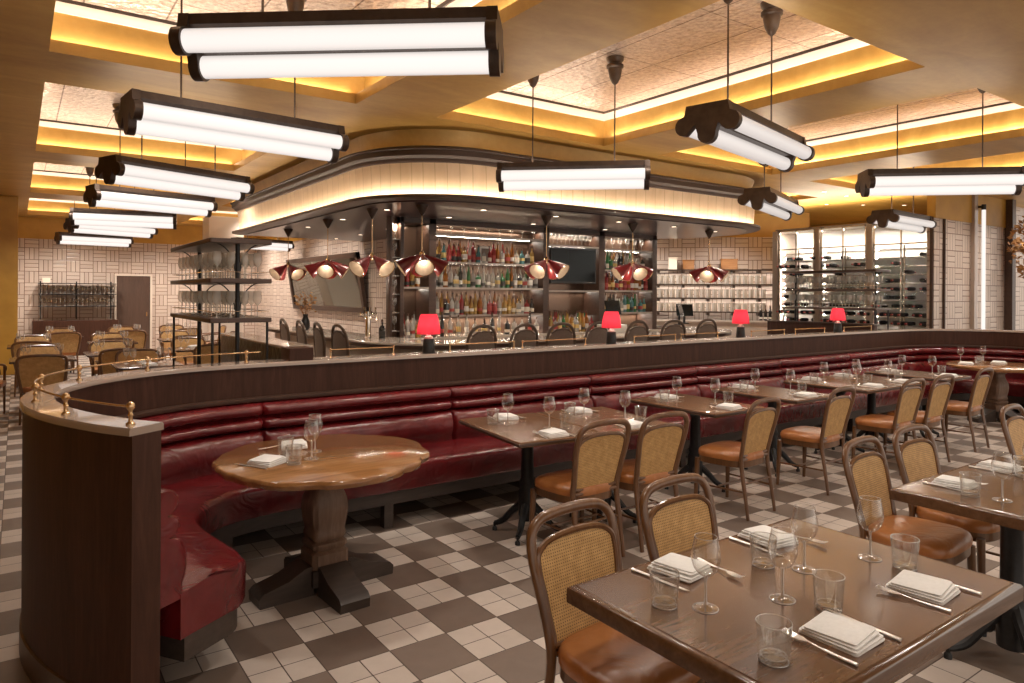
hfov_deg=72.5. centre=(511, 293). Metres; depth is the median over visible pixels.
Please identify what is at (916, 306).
wine bottle
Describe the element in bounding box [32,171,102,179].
trim
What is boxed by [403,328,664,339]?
countertop
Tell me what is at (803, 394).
napkin
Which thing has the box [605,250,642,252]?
shelf
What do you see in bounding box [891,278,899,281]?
wine bottle
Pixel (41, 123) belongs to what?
trim
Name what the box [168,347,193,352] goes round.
dining table
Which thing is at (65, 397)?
rail
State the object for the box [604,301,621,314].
screen
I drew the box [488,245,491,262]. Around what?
bottle
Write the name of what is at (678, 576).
tumbler
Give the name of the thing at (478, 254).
bottle
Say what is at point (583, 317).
bottle
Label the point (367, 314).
tower
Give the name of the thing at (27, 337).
armchair
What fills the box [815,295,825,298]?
wine bottle
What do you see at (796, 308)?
shelf
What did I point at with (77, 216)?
pendant
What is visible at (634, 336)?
rail
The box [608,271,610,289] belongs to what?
bottle
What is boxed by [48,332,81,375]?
armchair
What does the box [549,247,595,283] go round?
television
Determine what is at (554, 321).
bottle
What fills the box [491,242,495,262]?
bottle
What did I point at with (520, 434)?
dining table
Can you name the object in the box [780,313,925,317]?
shelf
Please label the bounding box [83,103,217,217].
pendant
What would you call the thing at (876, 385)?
napkin
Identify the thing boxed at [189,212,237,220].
ceiling
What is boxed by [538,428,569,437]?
napkin
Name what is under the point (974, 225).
trim
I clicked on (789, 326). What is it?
wall
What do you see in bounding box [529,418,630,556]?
dining chair
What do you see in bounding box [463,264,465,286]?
bottle
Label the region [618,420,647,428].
napkin
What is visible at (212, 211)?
trim
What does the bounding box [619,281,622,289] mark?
bottle
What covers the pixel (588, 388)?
wine glass
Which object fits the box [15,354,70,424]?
armchair
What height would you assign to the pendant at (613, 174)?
1.321 m
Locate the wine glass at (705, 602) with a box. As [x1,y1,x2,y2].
[691,532,720,613]
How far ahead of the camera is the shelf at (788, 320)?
12.65 m
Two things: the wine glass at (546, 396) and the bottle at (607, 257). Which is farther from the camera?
the bottle at (607, 257)
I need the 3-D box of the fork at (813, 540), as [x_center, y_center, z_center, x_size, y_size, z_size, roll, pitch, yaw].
[1.107,0.936,2.684,0.025,0.015,0.208,0,0,-41]
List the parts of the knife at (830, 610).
blade, handle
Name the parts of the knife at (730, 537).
handle, blade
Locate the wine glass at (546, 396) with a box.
[543,396,555,428]
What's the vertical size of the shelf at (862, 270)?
0.035 m
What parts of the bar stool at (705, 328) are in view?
panel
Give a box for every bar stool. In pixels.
[279,318,314,356]
[296,320,307,343]
[313,322,325,356]
[331,324,349,356]
[466,324,496,349]
[509,323,538,347]
[545,322,575,345]
[584,321,609,343]
[624,320,648,341]
[660,319,685,339]
[695,319,716,337]
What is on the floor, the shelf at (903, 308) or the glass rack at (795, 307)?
the glass rack at (795, 307)
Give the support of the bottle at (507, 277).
on the bar
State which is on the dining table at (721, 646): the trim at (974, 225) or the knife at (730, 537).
the knife at (730, 537)
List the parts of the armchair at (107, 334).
cane panel, frame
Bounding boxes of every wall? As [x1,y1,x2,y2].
[18,217,256,350]
[19,328,1023,682]
[221,332,313,362]
[256,236,385,337]
[657,213,809,319]
[765,320,878,334]
[810,222,866,226]
[926,195,1005,329]
[1015,207,1023,330]
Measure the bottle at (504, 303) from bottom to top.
0.310 m
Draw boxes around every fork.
[697,557,744,577]
[782,627,858,665]
[797,536,827,542]
[875,584,951,611]
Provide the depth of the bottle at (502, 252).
11.17 m
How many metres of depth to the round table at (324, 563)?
3.91 m
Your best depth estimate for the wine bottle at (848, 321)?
13.31 m
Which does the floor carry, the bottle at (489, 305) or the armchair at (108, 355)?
the armchair at (108, 355)
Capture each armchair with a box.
[0,364,6,413]
[11,341,52,396]
[14,335,51,387]
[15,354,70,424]
[16,344,62,366]
[45,327,75,368]
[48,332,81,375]
[88,340,127,375]
[91,332,123,375]
[95,348,136,374]
[98,338,134,347]
[108,326,134,331]
[115,348,160,372]
[118,330,146,347]
[159,324,183,360]
[159,330,189,360]
[170,328,201,359]
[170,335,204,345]
[171,337,205,364]
[183,343,220,364]
[202,325,226,343]
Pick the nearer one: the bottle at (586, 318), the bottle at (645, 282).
the bottle at (586, 318)
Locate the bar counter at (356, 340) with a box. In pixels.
[268,326,731,356]
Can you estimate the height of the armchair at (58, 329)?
0.894 m
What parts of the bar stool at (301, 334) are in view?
panel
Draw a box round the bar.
[386,216,664,339]
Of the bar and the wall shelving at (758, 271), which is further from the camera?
the wall shelving at (758, 271)
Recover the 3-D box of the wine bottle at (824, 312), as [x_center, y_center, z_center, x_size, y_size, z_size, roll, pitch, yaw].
[6.170,0.384,13.735,0.316,0.074,0.074,0,0,-35]
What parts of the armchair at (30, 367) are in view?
leg, seat, cane panel, frame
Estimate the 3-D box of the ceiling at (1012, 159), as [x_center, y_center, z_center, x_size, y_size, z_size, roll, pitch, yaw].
[6.895,-2.147,10.647,2.330,0.370,4.280,0,0,-35]
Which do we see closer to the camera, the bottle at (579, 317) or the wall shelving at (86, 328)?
the bottle at (579, 317)
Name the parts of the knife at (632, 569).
handle, blade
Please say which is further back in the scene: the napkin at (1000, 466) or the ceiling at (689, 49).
the ceiling at (689, 49)
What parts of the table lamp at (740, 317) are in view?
lamp shade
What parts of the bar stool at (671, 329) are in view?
panel, rail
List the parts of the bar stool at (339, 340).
rail, panel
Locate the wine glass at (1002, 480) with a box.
[991,452,1013,502]
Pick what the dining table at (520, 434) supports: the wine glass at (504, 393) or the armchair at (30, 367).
the wine glass at (504, 393)
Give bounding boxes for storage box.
[668,257,677,268]
[682,260,694,268]
[719,259,737,268]
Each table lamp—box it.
[417,314,440,353]
[602,311,620,343]
[732,310,749,336]
[830,308,845,331]
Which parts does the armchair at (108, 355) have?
cane panel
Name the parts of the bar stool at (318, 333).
panel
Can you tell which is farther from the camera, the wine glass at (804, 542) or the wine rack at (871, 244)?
the wine rack at (871, 244)
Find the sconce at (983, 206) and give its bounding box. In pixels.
[978,204,985,328]
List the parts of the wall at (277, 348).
panel, post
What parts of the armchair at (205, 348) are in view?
frame, cane panel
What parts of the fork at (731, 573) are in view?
handle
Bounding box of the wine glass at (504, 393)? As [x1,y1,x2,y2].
[502,393,513,424]
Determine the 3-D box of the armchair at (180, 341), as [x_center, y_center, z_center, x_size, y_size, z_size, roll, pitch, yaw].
[-5.631,1.223,12.174,0.588,0.894,0.588,0,0,-28]
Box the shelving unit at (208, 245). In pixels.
[170,238,271,365]
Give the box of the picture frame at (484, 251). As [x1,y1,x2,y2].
[479,246,490,262]
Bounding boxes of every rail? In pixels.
[31,350,260,424]
[329,346,394,356]
[449,340,514,350]
[521,337,586,347]
[633,334,675,341]
[680,332,718,339]
[750,329,784,335]
[794,327,824,333]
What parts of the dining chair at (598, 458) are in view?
leg, seat, seat rail, leg, rail, cane panel, frame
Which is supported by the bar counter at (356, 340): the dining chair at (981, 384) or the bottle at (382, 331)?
the bottle at (382, 331)
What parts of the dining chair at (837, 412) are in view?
leg, leg, seat, seat rail, cane panel, frame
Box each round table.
[211,434,429,614]
[946,361,1023,422]
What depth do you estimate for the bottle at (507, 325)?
10.88 m
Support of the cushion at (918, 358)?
on the banquette
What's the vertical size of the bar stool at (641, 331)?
1.339 m
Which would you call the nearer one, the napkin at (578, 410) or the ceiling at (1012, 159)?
the napkin at (578, 410)
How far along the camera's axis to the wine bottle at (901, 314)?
12.51 m
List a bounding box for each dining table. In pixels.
[7,343,61,348]
[9,355,76,363]
[83,351,100,356]
[110,360,182,369]
[157,338,179,361]
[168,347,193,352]
[459,413,598,545]
[537,407,666,522]
[567,518,1023,682]
[630,393,763,493]
[712,384,835,476]
[783,377,899,453]
[820,373,929,442]
[864,369,971,437]
[889,456,1023,659]
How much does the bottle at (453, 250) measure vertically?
0.280 m
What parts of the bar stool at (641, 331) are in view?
panel, rail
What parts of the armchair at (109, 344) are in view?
leg, cane panel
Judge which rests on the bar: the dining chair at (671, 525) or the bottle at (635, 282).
the bottle at (635, 282)
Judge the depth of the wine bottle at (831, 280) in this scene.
13.61 m
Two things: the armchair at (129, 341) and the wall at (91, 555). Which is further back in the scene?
the armchair at (129, 341)
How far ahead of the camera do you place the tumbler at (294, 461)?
3.81 m
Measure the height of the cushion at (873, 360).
0.460 m
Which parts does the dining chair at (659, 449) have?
seat rail, seat, rail, cane panel, frame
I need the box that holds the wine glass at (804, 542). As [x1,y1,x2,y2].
[791,504,817,573]
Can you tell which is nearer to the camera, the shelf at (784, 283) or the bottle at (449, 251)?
the bottle at (449, 251)
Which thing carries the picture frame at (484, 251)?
on the bar
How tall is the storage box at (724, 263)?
0.247 m
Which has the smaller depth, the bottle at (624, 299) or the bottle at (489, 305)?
the bottle at (489, 305)
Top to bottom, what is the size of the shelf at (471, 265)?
0.018 m
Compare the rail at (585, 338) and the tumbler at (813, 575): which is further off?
the rail at (585, 338)
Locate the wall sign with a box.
[42,278,49,282]
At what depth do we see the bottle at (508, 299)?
11.07 m
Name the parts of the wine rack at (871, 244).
post, door frame, post, door frame, post, door frame, corner post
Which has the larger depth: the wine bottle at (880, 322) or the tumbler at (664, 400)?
the wine bottle at (880, 322)
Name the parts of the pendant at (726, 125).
rod, rod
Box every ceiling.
[0,0,1023,226]
[28,200,139,212]
[31,174,183,193]
[33,162,94,174]
[36,126,256,164]
[40,82,123,127]
[51,0,516,93]
[74,0,453,21]
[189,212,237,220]
[453,45,906,137]
[503,0,849,111]
[677,108,1023,167]
[787,88,1008,139]
[829,152,1023,183]
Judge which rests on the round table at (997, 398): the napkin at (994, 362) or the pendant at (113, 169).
the napkin at (994, 362)
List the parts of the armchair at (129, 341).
cane panel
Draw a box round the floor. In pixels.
[0,351,1023,682]
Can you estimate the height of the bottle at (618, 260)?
0.310 m
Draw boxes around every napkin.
[142,362,157,365]
[247,454,287,467]
[281,439,307,449]
[493,413,518,420]
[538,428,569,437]
[566,406,592,413]
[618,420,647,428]
[647,553,712,582]
[654,393,678,398]
[715,403,742,409]
[733,384,754,388]
[738,525,798,548]
[793,391,817,397]
[798,611,884,656]
[801,376,821,380]
[834,373,852,376]
[861,383,883,387]
[879,368,898,371]
[885,570,960,605]
[894,379,914,383]
[931,475,978,489]
[958,361,973,364]
[976,460,1022,472]
[990,361,1006,363]
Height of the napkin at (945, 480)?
0.037 m
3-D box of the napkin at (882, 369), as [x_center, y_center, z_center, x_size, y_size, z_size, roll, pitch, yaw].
[4.672,0.950,8.653,0.153,0.037,0.170,0,0,-29]
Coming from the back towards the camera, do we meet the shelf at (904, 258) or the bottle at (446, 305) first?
the shelf at (904, 258)
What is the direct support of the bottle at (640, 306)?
on the bar
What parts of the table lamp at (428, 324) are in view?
lamp shade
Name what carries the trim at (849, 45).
attached to the ceiling at (867, 57)
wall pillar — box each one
[0,195,17,374]
[202,216,243,341]
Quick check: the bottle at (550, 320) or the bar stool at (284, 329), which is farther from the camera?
the bottle at (550, 320)
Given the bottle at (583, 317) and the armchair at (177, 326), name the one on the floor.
the armchair at (177, 326)
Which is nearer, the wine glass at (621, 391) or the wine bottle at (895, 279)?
the wine glass at (621, 391)
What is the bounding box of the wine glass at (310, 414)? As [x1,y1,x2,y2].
[307,414,322,452]
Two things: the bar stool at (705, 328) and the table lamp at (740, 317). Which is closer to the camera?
the table lamp at (740, 317)
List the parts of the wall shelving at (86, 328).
shelf, shelf, shelf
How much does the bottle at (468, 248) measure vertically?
0.360 m
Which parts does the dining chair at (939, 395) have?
leg, leg, seat, seat rail, cane panel, frame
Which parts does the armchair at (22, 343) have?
leg, cane panel, frame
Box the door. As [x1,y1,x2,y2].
[114,274,151,348]
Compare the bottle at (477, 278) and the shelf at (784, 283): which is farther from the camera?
the shelf at (784, 283)
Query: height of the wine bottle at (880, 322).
0.074 m
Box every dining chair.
[526,498,707,682]
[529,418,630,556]
[592,411,688,552]
[639,473,718,560]
[694,397,780,520]
[776,386,855,495]
[842,435,975,570]
[851,378,925,475]
[883,374,954,461]
[892,424,999,573]
[929,367,993,451]
[999,403,1023,460]
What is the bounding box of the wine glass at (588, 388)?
[578,388,589,417]
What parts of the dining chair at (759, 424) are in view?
leg, leg, seat, seat rail, cane panel, frame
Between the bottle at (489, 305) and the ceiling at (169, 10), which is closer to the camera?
the ceiling at (169, 10)
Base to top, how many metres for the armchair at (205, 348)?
0.894 m
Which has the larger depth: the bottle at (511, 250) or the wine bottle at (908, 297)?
the wine bottle at (908, 297)
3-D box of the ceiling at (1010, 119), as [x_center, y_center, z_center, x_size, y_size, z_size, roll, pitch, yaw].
[4.183,-2.162,8.723,2.980,0.370,4.280,0,0,-35]
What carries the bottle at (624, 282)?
on the bar
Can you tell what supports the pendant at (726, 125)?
hanging from the ceiling at (689, 49)
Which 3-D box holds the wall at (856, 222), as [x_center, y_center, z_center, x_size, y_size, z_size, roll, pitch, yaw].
[6.537,-0.064,21.805,0.100,3.600,16.000,0,0,-35]
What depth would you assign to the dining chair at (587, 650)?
2.47 m
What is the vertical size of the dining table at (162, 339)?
0.760 m
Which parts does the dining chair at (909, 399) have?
leg, seat rail, leg, seat, cane panel, frame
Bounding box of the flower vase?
[293,291,316,329]
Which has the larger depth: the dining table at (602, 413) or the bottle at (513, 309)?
the bottle at (513, 309)
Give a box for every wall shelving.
[32,281,118,354]
[657,269,771,315]
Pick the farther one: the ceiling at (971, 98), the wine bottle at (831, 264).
the wine bottle at (831, 264)
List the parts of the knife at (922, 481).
handle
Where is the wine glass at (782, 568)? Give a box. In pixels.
[768,526,797,604]
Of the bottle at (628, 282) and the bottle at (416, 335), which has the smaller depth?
the bottle at (416, 335)
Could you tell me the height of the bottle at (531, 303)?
0.280 m
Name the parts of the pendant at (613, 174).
rod, rod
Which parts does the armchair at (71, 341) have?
cane panel, frame, seat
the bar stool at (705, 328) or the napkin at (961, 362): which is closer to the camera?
the napkin at (961, 362)
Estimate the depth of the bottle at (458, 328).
10.38 m
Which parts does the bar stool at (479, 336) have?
panel, rail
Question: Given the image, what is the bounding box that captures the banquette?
[136,347,1023,661]
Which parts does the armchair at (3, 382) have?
seat, leg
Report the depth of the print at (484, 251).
10.81 m
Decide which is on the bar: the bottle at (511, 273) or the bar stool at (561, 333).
the bottle at (511, 273)
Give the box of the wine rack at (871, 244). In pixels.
[772,217,933,328]
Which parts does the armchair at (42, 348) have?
cane panel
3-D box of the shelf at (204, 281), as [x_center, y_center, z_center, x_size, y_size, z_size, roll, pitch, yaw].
[-2.518,-0.096,5.950,0.460,0.035,1.620,0,0,-35]
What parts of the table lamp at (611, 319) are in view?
lamp shade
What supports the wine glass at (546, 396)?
on the dining table at (520, 434)
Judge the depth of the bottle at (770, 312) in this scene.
15.98 m
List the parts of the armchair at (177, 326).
cane panel, frame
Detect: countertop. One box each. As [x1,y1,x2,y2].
[268,326,731,345]
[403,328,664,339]
[657,319,766,336]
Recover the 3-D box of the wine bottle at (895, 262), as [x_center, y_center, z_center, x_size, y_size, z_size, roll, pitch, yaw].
[6.951,-0.542,12.641,0.316,0.074,0.074,0,0,-35]
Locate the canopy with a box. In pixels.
[230,129,759,282]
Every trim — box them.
[29,198,87,203]
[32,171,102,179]
[33,169,94,175]
[39,121,242,149]
[40,119,123,130]
[54,0,481,33]
[56,0,454,25]
[212,211,237,213]
[485,39,869,120]
[499,37,854,113]
[806,101,1012,141]
[806,103,1023,145]
[942,219,945,328]
[970,195,977,328]
[1004,199,1015,329]
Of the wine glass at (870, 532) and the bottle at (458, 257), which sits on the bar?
the bottle at (458, 257)
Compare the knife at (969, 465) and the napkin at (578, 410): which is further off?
the napkin at (578, 410)
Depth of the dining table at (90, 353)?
10.48 m
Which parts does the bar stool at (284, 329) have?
panel, frame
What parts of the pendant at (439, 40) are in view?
rod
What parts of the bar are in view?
post, post, post, post, post, post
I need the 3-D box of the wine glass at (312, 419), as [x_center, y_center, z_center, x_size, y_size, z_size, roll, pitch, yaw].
[-1.129,0.826,3.935,0.086,0.216,0.086,0,0,-16]
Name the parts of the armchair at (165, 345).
seat, cane panel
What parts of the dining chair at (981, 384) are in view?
leg, seat rail, seat, cane panel, frame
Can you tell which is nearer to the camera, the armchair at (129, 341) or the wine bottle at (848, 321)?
the armchair at (129, 341)
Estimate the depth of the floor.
4.04 m
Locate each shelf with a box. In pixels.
[170,278,271,284]
[170,312,271,322]
[171,238,271,253]
[436,235,537,241]
[458,264,523,266]
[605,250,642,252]
[780,247,926,255]
[780,265,926,269]
[780,274,926,276]
[780,291,926,291]
[780,298,926,300]
[780,306,926,309]
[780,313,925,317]
[782,256,926,262]
[782,269,890,273]
[782,289,890,290]
[782,306,890,310]
[783,282,926,284]
[788,320,925,326]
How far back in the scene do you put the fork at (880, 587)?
2.15 m
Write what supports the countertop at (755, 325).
on the floor
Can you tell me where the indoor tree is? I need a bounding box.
[1007,216,1023,278]
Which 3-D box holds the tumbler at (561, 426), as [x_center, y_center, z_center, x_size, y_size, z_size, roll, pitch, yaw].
[0.377,0.892,4.872,0.091,0.101,0.091,0,0,-28]
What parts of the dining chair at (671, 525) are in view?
frame, cane panel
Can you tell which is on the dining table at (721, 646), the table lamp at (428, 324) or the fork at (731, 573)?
the fork at (731, 573)
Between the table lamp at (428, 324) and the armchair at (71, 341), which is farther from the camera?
the armchair at (71, 341)
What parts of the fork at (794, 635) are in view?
handle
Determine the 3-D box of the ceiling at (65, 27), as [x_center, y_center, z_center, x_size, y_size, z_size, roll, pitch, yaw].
[-1.493,-2.193,4.695,2.960,0.370,4.280,0,0,-35]
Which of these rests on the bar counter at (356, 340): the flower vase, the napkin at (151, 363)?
the flower vase
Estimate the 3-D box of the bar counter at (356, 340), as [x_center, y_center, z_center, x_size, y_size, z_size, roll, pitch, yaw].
[-0.001,1.163,12.277,6.982,1.075,5.182,0,0,-35]
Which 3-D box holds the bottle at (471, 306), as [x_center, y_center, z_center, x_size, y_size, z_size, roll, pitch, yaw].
[-0.621,0.187,10.682,0.076,0.280,0.076,0,0,38]
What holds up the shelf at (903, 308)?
attached to the wine rack at (871, 244)
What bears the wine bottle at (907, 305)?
on the wine rack at (871, 244)
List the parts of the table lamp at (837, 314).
lamp shade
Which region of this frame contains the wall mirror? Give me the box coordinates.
[286,252,367,312]
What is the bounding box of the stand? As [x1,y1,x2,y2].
[597,324,626,332]
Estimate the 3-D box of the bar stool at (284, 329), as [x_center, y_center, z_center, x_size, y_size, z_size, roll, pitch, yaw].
[-3.016,1.014,9.760,0.437,1.339,0.441,0,0,-32]
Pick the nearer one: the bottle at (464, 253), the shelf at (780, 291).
the bottle at (464, 253)
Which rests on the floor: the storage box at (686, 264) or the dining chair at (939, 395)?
the dining chair at (939, 395)
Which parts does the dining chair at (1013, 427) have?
frame, cane panel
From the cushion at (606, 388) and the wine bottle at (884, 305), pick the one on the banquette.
the cushion at (606, 388)
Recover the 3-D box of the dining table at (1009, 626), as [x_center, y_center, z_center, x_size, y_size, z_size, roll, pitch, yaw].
[2.590,1.334,3.425,1.240,0.760,0.840,0,0,-35]
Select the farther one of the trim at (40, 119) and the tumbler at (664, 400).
the trim at (40, 119)
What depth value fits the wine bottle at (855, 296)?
13.22 m
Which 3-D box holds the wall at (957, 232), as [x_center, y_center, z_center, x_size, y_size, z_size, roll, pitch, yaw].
[8.525,-0.053,13.026,3.020,3.600,0.140,0,0,-35]
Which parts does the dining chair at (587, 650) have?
cane panel, frame, seat, seat rail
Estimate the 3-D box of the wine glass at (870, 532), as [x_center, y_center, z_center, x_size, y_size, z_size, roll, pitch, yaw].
[1.280,0.839,2.493,0.086,0.216,0.086,0,0,35]
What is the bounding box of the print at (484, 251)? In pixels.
[481,248,488,261]
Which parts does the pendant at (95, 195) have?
rod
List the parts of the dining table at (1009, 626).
edge moulding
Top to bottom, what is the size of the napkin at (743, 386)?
0.037 m
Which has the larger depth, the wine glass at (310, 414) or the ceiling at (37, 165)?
the ceiling at (37, 165)
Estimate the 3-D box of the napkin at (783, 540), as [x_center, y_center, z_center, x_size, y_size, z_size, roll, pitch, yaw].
[0.981,0.929,2.674,0.153,0.037,0.170,0,0,-30]
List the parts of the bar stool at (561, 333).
panel, rail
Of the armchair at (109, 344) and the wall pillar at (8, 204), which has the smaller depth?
the armchair at (109, 344)
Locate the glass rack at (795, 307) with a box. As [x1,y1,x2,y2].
[782,269,890,328]
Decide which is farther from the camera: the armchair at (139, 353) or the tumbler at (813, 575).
the armchair at (139, 353)
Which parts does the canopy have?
lamp shade, lamp shade, cone chandelier, stem, lamp shade, lamp shade, lamp shade, cone chandelier, stem, lamp shade, lamp shade, lamp shade, cone chandelier, stem, lamp shade, lamp shade, lamp shade, stem, lamp shade, lamp shade, cornice, bar canopy, lamp shade, lamp shade, cone chandelier, stem, lamp shade, lamp shade, lamp shade, lamp shade, cone chandelier, stem, lamp shade, lamp shade, lamp shade, lamp shade, stem, cone chandelier, lamp shade, lamp shade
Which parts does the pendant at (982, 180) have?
rod, rod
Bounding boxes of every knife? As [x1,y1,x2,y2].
[238,464,266,468]
[631,568,689,590]
[729,536,782,555]
[823,608,901,640]
[922,481,959,490]
[955,584,981,594]
[969,465,1013,474]
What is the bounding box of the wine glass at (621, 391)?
[619,391,630,419]
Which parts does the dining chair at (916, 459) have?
frame, cane panel, seat, seat rail, leg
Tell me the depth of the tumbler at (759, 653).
1.79 m
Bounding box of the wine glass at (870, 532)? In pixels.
[857,495,883,561]
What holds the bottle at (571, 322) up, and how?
on the bar
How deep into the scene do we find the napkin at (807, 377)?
7.66 m
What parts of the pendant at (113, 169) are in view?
rod, rod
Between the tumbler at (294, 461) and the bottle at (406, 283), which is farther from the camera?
the bottle at (406, 283)
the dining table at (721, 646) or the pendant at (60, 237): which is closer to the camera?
the dining table at (721, 646)
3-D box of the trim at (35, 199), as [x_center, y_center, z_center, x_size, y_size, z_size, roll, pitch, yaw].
[-9.941,-2.367,16.602,2.900,0.075,4.120,0,0,-35]
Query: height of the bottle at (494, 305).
0.240 m
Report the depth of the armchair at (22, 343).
11.15 m
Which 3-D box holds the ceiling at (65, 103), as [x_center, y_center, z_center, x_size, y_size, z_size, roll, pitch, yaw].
[-4.313,-2.389,8.671,2.900,0.030,4.170,0,0,-35]
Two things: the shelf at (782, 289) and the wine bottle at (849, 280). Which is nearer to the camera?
the shelf at (782, 289)
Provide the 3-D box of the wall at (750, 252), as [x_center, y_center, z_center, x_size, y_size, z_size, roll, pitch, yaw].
[3.138,-0.083,16.910,7.651,3.600,0.140,0,0,10]
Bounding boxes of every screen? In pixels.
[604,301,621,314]
[676,304,692,323]
[676,305,683,324]
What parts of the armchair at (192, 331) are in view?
frame, cane panel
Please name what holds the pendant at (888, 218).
hanging from the ceiling
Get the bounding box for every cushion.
[136,402,263,608]
[261,386,453,443]
[449,374,593,438]
[587,366,700,414]
[693,359,784,401]
[777,353,852,390]
[846,348,909,378]
[903,347,1023,379]
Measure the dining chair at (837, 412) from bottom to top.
0.916 m
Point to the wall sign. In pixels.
(44, 280)
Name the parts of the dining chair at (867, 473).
cane panel, frame, seat rail, seat, leg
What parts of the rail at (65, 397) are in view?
post, post, post, post, post, post, post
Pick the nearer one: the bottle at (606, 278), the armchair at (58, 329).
the bottle at (606, 278)
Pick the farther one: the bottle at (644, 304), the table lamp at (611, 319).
the bottle at (644, 304)
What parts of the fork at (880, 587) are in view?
handle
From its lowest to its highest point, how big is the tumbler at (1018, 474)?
0.101 m
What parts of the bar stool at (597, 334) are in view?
panel, rail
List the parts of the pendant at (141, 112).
rod, rod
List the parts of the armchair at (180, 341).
seat, cane panel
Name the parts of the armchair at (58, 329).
cane panel, frame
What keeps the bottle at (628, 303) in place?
on the bar
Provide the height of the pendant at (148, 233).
1.321 m
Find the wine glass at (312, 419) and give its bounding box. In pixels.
[304,419,319,459]
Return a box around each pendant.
[54,201,133,247]
[63,167,157,238]
[69,178,176,229]
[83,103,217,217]
[94,135,254,201]
[118,0,348,163]
[168,0,503,81]
[232,235,294,251]
[496,55,650,191]
[675,0,814,171]
[737,128,804,220]
[855,88,1023,196]
[866,167,936,232]
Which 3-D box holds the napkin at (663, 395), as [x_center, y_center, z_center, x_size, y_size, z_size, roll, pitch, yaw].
[1.399,0.932,6.318,0.153,0.037,0.170,0,0,-36]
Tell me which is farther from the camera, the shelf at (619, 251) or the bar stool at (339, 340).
the shelf at (619, 251)
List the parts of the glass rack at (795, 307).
post, gallery rail, gallery rail, post, leg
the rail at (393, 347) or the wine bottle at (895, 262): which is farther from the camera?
the wine bottle at (895, 262)
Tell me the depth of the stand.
11.33 m
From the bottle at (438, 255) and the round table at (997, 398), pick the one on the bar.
the bottle at (438, 255)
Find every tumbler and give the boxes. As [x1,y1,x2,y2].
[277,436,293,455]
[285,444,302,464]
[487,409,498,424]
[560,413,572,428]
[564,402,575,416]
[635,406,646,420]
[649,566,679,610]
[659,389,669,401]
[723,391,733,403]
[750,532,776,568]
[755,613,792,667]
[812,569,844,612]
[890,533,919,570]
[959,471,981,496]
[1013,455,1023,477]
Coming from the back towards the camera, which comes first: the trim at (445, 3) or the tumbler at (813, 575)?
the trim at (445, 3)
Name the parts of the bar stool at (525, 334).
panel, rail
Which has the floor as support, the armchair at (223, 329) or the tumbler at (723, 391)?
the armchair at (223, 329)
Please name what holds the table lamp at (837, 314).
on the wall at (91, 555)
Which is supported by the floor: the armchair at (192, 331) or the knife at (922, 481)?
the armchair at (192, 331)
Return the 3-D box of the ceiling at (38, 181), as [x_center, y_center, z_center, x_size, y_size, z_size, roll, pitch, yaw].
[-7.135,-2.224,12.647,2.960,0.370,4.280,0,0,-35]
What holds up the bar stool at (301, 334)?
on the floor
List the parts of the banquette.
leg, leg, leg, leg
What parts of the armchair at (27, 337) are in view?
cane panel, frame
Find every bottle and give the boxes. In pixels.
[379,319,385,338]
[404,272,408,286]
[406,317,410,336]
[409,273,414,286]
[415,276,419,286]
[415,320,420,336]
[436,244,440,258]
[440,291,442,314]
[440,312,443,336]
[441,243,445,259]
[443,268,447,286]
[444,299,448,314]
[446,241,451,261]
[450,291,453,314]
[452,244,455,261]
[455,297,458,313]
[456,244,460,261]
[456,315,460,331]
[459,264,461,286]
[459,292,463,314]
[462,247,466,261]
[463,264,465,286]
[464,292,468,314]
[467,240,470,261]
[467,264,469,286]
[469,296,473,314]
[471,241,474,261]
[474,291,476,313]
[475,272,480,287]
[476,245,480,262]
[477,294,481,313]
[487,299,491,313]
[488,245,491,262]
[490,313,493,333]
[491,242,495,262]
[492,299,496,313]
[495,242,498,262]
[499,272,504,287]
[501,242,504,262]
[502,294,506,313]
[504,248,509,263]
[504,319,509,333]
[505,267,509,287]
[507,293,510,313]
[510,242,513,263]
[510,266,512,287]
[511,296,515,313]
[515,296,519,313]
[517,273,521,287]
[519,249,524,263]
[520,291,523,312]
[524,274,526,287]
[524,298,529,313]
[528,311,531,329]
[529,246,533,263]
[530,296,533,313]
[549,313,552,331]
[553,310,555,330]
[557,311,560,328]
[561,313,565,327]
[565,311,569,329]
[570,315,573,330]
[578,310,580,330]
[581,311,584,330]
[585,311,588,330]
[605,271,607,289]
[606,251,608,268]
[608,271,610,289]
[609,256,612,269]
[611,275,614,289]
[614,279,618,289]
[617,253,620,266]
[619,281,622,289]
[623,281,626,289]
[623,293,626,311]
[626,295,629,311]
[627,281,630,289]
[630,272,633,289]
[630,295,633,311]
[633,292,635,311]
[634,280,637,289]
[638,298,642,311]
[642,297,645,311]
[644,280,647,289]
[759,305,762,319]
[764,305,766,319]
[768,306,771,319]
[792,257,802,260]
[798,318,808,320]
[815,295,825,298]
[820,311,830,314]
[821,256,831,259]
[827,263,837,266]
[827,279,837,282]
[827,295,837,298]
[844,319,855,322]
[845,279,855,282]
[845,311,855,314]
[851,295,861,298]
[877,304,887,307]
[877,321,886,324]
[891,261,899,264]
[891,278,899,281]
[891,287,899,290]
[898,313,908,316]
[905,287,915,290]
[905,296,915,299]
[905,304,913,307]
[905,322,915,325]
[906,270,915,273]
[912,304,922,308]
[919,278,926,281]
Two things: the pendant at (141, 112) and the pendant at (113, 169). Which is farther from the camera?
the pendant at (113, 169)
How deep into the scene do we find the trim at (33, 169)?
13.80 m
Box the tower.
[360,307,376,336]
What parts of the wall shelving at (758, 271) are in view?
shelf, shelf, shelf, shelf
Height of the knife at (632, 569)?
0.008 m

